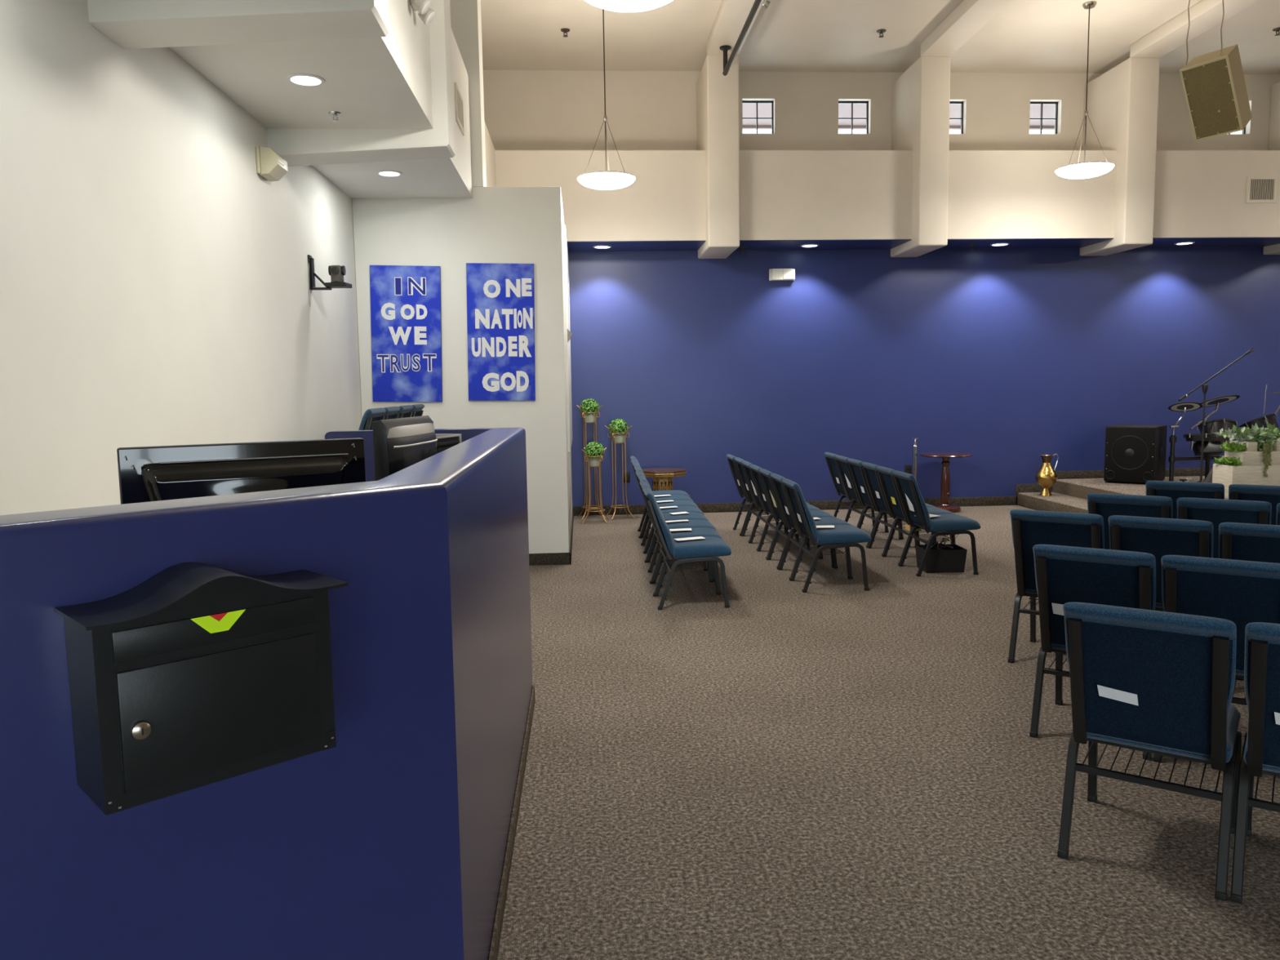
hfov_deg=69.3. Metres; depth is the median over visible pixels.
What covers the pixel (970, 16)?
beam
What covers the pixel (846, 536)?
chair
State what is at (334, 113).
sprinkler
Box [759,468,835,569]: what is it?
chair
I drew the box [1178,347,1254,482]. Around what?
microphone stand
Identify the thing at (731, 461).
chair
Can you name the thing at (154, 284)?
wall
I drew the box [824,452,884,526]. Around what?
chair
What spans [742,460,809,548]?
chair
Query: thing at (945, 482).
pedestal table
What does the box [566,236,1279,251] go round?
soffit underside
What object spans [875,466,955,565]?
chair
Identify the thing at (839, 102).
window
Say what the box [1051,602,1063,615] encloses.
card
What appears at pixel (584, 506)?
plant stand
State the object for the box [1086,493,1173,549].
chair
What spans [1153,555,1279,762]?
chair
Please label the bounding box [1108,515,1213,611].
chair
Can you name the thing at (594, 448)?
potted topiary
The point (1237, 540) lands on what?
chair
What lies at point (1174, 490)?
chair
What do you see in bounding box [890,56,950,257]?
column
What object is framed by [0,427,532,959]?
wall
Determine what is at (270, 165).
emergency light
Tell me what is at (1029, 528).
chair
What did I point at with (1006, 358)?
wall
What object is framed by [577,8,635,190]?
pendant light
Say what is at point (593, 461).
pot
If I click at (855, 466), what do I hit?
chair
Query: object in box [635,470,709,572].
chair
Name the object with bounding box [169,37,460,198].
ceiling
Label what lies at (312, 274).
wall bracket
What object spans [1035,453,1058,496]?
pitcher
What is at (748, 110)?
windows
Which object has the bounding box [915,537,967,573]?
storage bin
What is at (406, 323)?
banner
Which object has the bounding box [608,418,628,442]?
potted topiary
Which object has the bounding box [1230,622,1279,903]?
chair
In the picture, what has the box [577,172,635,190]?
diffuser
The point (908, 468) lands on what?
wall outlet
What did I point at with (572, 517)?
baseboard
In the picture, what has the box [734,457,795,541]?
chair
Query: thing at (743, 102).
window
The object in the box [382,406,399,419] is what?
chair
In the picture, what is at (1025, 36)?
ceiling
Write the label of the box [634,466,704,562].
chair
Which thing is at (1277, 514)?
chair
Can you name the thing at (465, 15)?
wall
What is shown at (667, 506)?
paper bulletin
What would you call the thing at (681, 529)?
paper bulletin
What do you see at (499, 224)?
wall
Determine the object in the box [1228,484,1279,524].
chair
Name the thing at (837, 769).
floor
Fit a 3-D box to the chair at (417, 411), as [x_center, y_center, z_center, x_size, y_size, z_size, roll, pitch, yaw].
[-2.025,-0.180,7.316,0.604,0.824,0.446,-1,6,-4]
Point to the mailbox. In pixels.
(193, 675)
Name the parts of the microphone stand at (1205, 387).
boom arm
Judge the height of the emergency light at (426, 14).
0.219 m
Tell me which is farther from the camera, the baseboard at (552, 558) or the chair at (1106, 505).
the baseboard at (552, 558)
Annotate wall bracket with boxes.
[307,254,331,306]
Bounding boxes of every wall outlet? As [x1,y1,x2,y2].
[623,471,630,482]
[904,465,911,474]
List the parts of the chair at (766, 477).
backrest, leg, leg, seat, leg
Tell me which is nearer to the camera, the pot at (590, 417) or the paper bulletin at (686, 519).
the paper bulletin at (686, 519)
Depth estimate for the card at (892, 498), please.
8.08 m
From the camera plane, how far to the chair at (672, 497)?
9.30 m
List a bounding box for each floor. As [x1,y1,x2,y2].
[497,505,1279,959]
[1052,475,1228,499]
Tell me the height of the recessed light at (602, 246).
0.008 m
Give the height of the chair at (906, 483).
0.824 m
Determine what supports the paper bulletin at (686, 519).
on the chair at (691, 522)
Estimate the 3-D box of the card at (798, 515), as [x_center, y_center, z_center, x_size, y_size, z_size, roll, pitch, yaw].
[1.227,0.292,7.123,0.021,0.062,0.090,-1,6,-4]
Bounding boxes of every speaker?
[1103,424,1167,483]
[1179,0,1252,142]
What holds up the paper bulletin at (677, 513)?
on the chair at (668, 517)
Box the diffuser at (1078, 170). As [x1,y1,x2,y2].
[1055,162,1114,178]
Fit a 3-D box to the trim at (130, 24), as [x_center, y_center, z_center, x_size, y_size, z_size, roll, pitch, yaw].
[-1.641,-2.927,3.691,1.125,2.239,0.295,-1,6,-4]
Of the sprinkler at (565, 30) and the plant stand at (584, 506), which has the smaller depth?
the sprinkler at (565, 30)
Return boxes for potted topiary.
[579,398,599,422]
[583,440,604,466]
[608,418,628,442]
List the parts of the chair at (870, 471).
backrest, leg, leg, seat, leg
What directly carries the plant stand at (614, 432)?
on the floor at (837, 769)
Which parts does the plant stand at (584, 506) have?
leg, leg, leg, leg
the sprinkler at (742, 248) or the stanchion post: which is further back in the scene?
the stanchion post
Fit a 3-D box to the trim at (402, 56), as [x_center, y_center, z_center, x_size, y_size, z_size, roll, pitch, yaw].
[-1.075,-2.258,1.527,0.100,0.988,12.611,-1,6,-4]
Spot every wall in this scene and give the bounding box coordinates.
[0,0,361,515]
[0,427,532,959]
[351,186,572,553]
[449,0,486,186]
[482,70,1279,507]
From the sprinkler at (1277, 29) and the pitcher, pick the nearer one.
the sprinkler at (1277, 29)
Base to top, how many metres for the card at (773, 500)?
0.140 m
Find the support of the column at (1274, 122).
attached to the wall at (1006, 358)
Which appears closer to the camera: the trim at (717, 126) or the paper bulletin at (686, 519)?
the paper bulletin at (686, 519)
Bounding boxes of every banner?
[369,265,442,401]
[466,262,535,400]
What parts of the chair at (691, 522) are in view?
backrest, leg, leg, seat, leg, leg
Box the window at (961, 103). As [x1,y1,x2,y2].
[949,101,963,133]
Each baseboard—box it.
[488,684,535,959]
[528,552,571,565]
[568,507,573,564]
[573,484,1052,515]
[1055,467,1211,479]
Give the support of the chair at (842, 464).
on the floor at (837, 769)
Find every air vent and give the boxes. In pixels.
[454,82,464,135]
[1245,176,1277,203]
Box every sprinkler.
[328,111,342,122]
[560,27,569,37]
[738,247,746,253]
[876,28,885,37]
[967,244,976,250]
[1272,26,1279,35]
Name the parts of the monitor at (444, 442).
panel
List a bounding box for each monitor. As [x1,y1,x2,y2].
[116,437,365,504]
[372,415,439,480]
[435,433,461,453]
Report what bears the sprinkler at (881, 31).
attached to the ceiling at (1025, 36)
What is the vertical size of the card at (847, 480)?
0.140 m
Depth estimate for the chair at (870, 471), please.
8.58 m
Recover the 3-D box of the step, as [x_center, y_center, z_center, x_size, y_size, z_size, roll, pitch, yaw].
[8.863,0.314,10.228,8.050,0.160,3.332,-1,6,-4]
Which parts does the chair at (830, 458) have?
backrest, leg, leg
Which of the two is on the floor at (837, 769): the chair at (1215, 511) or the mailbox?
the chair at (1215, 511)
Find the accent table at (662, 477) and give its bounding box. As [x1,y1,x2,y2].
[641,467,686,490]
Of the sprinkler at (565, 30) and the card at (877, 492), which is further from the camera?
the sprinkler at (565, 30)
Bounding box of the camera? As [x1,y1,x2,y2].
[324,265,351,288]
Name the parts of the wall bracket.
cord, wall plate, arm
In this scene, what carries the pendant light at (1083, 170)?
hanging from the ceiling at (1025, 36)
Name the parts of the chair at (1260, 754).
leg, leg, seat frame, seat, backrest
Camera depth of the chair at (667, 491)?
9.74 m
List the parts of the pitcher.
handle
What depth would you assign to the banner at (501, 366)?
7.94 m
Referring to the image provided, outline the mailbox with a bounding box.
[53,561,348,815]
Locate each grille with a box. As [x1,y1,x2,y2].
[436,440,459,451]
[1182,58,1239,138]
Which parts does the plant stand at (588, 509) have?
leg, leg, leg, leg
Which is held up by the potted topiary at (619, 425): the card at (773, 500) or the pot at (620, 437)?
the pot at (620, 437)
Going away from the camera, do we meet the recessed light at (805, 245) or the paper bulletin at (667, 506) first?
the paper bulletin at (667, 506)
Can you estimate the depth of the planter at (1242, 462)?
9.46 m
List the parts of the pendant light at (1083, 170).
rod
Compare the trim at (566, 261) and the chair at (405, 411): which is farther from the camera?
the trim at (566, 261)
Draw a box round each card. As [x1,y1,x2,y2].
[751,481,757,495]
[769,491,777,507]
[796,513,801,522]
[844,475,851,488]
[875,490,879,498]
[890,496,896,504]
[905,493,914,511]
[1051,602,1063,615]
[1097,684,1137,705]
[1274,711,1279,724]
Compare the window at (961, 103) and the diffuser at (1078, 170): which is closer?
the diffuser at (1078, 170)
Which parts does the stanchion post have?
knob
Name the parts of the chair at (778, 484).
backrest, leg, leg, seat, leg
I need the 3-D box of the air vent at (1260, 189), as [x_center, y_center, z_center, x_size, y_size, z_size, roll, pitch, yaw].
[7.181,-3.354,10.691,0.360,0.300,0.012,-1,6,-4]
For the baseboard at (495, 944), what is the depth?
3.04 m
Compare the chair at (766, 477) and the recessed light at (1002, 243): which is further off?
the recessed light at (1002, 243)
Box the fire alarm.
[567,328,573,342]
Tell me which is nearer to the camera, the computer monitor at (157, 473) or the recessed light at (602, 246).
the computer monitor at (157, 473)
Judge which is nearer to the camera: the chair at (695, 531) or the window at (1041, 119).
the chair at (695, 531)
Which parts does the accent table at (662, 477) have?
moulding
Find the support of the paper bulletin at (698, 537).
on the chair at (708, 548)
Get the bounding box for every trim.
[87,0,389,48]
[266,0,455,166]
[360,0,472,198]
[484,120,496,186]
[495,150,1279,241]
[562,225,572,452]
[696,54,739,258]
[706,0,764,54]
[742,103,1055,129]
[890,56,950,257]
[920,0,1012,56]
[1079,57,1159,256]
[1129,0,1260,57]
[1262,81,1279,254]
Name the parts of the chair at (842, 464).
backrest, leg, leg, leg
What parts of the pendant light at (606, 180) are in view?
rod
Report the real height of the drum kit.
1.145 m
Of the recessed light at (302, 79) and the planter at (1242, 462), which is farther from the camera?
the planter at (1242, 462)
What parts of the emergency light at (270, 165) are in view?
plate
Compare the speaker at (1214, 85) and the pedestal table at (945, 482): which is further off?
the pedestal table at (945, 482)
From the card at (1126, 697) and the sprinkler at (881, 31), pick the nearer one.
the card at (1126, 697)
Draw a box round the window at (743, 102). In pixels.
[742,101,773,133]
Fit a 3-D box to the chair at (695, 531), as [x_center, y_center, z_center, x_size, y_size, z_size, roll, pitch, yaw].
[0.316,0.428,7.103,0.604,0.824,0.446,-1,6,-4]
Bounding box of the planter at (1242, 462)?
[1212,422,1279,497]
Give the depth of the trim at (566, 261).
8.72 m
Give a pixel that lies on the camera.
(336, 273)
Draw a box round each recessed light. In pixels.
[286,73,324,86]
[376,169,402,176]
[593,244,611,248]
[800,244,818,247]
[990,242,1009,245]
[1174,241,1194,244]
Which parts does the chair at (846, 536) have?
backrest, leg, leg, seat frame, seat, leg, leg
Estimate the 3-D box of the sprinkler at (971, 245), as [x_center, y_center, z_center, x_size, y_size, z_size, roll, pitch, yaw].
[3.926,-2.752,10.953,0.100,0.064,0.100,-1,6,-4]
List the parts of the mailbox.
corner plate, lid, door, corner plate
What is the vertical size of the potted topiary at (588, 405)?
0.281 m
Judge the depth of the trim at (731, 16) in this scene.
9.18 m
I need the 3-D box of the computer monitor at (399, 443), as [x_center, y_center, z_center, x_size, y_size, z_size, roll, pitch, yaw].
[-0.780,0.146,3.117,0.220,0.712,0.460,0,6,5]
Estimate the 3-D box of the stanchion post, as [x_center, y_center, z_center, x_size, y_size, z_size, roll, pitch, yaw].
[3.323,-0.066,11.201,0.220,0.896,0.220,-1,6,-4]
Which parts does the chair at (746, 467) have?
backrest, leg, leg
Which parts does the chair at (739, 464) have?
backrest, leg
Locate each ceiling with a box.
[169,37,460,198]
[480,0,1279,74]
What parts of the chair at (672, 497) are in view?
backrest, leg, seat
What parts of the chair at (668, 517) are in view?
backrest, leg, seat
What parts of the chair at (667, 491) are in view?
backrest, leg, leg, seat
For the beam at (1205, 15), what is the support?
attached to the ceiling at (1025, 36)
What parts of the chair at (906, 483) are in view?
leg, backrest, leg, seat frame, seat, leg, leg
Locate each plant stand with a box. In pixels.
[576,404,605,519]
[581,447,608,523]
[604,425,635,519]
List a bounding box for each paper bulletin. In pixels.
[659,506,677,508]
[665,519,688,522]
[669,511,688,514]
[669,528,691,531]
[674,536,705,540]
[816,525,834,528]
[928,513,938,517]
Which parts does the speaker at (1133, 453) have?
handle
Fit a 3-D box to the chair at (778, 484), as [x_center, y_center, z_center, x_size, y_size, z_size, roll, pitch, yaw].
[1.404,0.364,7.571,0.604,0.824,0.446,-1,6,-4]
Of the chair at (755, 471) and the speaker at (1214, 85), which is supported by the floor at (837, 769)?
the chair at (755, 471)
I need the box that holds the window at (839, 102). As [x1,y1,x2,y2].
[838,101,868,133]
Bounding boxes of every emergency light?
[255,146,288,181]
[409,0,435,24]
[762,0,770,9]
[768,268,795,280]
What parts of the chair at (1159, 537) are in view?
seat, seat frame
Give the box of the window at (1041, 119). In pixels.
[1029,102,1057,133]
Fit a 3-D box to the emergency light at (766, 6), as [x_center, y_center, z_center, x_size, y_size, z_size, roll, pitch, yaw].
[1.185,-4.493,8.692,0.067,0.121,0.126,-1,6,-4]
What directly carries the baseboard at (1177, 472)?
attached to the wall at (1006, 358)
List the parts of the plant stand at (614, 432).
leg, leg, leg, leg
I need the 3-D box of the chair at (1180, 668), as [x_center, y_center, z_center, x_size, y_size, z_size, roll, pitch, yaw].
[1.689,0.792,3.043,0.468,0.865,0.634,3,7,36]
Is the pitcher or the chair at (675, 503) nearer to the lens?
the chair at (675, 503)
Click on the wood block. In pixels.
(908, 527)
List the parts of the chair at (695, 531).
backrest, leg, seat, leg, leg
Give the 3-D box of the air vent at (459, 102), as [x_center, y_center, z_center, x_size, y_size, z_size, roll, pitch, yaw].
[-1.369,-2.808,7.025,0.012,0.270,0.420,-1,6,-4]
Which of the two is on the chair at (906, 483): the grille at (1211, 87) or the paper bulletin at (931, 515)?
the paper bulletin at (931, 515)
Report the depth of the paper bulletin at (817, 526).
7.10 m
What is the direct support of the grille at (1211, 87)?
attached to the speaker at (1214, 85)
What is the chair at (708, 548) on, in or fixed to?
on the floor at (837, 769)
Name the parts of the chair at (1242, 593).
backrest, seat, seat frame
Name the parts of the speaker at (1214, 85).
chain, chain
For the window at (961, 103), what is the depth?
11.22 m
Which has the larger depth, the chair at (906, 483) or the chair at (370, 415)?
the chair at (906, 483)
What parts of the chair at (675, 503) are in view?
backrest, leg, seat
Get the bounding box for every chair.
[358,408,386,430]
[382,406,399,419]
[397,404,413,417]
[410,404,424,417]
[630,455,690,537]
[631,458,693,545]
[632,462,698,553]
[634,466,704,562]
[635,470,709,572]
[638,475,716,582]
[640,480,723,595]
[642,486,731,609]
[726,453,786,536]
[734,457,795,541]
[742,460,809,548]
[750,464,822,559]
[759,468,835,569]
[770,472,852,577]
[781,478,871,592]
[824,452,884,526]
[835,454,899,538]
[847,457,916,547]
[861,462,936,555]
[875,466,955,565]
[892,470,980,576]
[1008,509,1104,662]
[1029,544,1155,759]
[1057,601,1241,901]
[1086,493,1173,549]
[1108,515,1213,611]
[1145,480,1224,519]
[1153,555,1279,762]
[1176,497,1271,558]
[1218,522,1279,563]
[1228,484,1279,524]
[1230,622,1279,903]
[1275,502,1279,525]
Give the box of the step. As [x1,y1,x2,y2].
[1017,492,1088,513]
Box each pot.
[582,413,595,422]
[588,457,601,466]
[612,433,625,442]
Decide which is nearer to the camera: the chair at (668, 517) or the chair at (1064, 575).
the chair at (1064, 575)
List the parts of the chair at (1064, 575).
leg, seat, seat frame, leg, backrest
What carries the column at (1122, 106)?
attached to the wall at (1006, 358)
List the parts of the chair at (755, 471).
backrest, leg, leg, seat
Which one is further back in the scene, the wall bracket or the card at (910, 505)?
the card at (910, 505)
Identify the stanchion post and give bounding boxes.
[911,437,919,480]
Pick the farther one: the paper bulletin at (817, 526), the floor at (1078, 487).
the floor at (1078, 487)
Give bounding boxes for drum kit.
[1168,384,1279,483]
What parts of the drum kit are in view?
rack post, cymbal arm, sensor plate, cymbal arm, rack post, sensor plate, hat rod, cymbal arm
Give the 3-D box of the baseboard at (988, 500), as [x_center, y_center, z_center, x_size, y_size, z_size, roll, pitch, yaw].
[2.195,0.242,11.484,6.020,0.262,0.016,-1,6,-4]
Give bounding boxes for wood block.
[905,523,920,531]
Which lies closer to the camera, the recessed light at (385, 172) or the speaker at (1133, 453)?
the recessed light at (385, 172)
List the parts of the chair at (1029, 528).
leg, seat, seat frame, leg, backrest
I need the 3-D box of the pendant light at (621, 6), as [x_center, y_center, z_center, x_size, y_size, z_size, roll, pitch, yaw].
[-0.064,-3.202,4.310,0.538,1.865,0.538,-1,6,-4]
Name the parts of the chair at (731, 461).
backrest, leg, leg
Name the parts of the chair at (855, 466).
backrest, leg, leg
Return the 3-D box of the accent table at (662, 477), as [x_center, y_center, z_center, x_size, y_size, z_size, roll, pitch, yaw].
[0.268,0.170,10.858,0.536,0.590,0.536,-1,6,-4]
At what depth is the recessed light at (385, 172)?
6.89 m
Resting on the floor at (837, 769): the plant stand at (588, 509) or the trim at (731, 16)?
the plant stand at (588, 509)
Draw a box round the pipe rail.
[720,0,761,75]
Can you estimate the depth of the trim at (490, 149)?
9.47 m
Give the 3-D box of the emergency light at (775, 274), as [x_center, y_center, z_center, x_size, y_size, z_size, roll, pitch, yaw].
[1.715,-2.475,11.149,0.310,0.140,0.085,-1,6,-4]
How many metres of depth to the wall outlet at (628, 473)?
11.30 m
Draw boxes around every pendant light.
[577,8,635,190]
[584,0,672,12]
[1054,0,1114,178]
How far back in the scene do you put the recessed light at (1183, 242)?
11.07 m
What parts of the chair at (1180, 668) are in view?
leg, leg, backrest, seat, seat frame, leg, leg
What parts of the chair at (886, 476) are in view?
backrest, leg, leg, seat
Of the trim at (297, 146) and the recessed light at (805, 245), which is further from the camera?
the recessed light at (805, 245)
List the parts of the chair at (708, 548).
backrest, leg, leg, seat frame, seat, leg, leg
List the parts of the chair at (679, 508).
backrest, leg, leg, seat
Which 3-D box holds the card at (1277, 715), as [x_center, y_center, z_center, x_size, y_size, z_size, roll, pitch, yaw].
[1.878,0.695,2.642,0.116,0.050,0.013,3,7,34]
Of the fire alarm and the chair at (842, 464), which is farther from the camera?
the chair at (842, 464)
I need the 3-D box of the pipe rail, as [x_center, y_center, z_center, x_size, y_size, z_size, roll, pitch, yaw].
[1.089,-4.128,6.819,0.120,0.280,6.060,-1,6,-4]
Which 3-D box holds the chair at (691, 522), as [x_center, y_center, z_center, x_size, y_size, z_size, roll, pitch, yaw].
[0.304,0.383,7.548,0.604,0.824,0.446,-1,6,-4]
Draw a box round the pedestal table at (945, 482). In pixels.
[920,452,972,512]

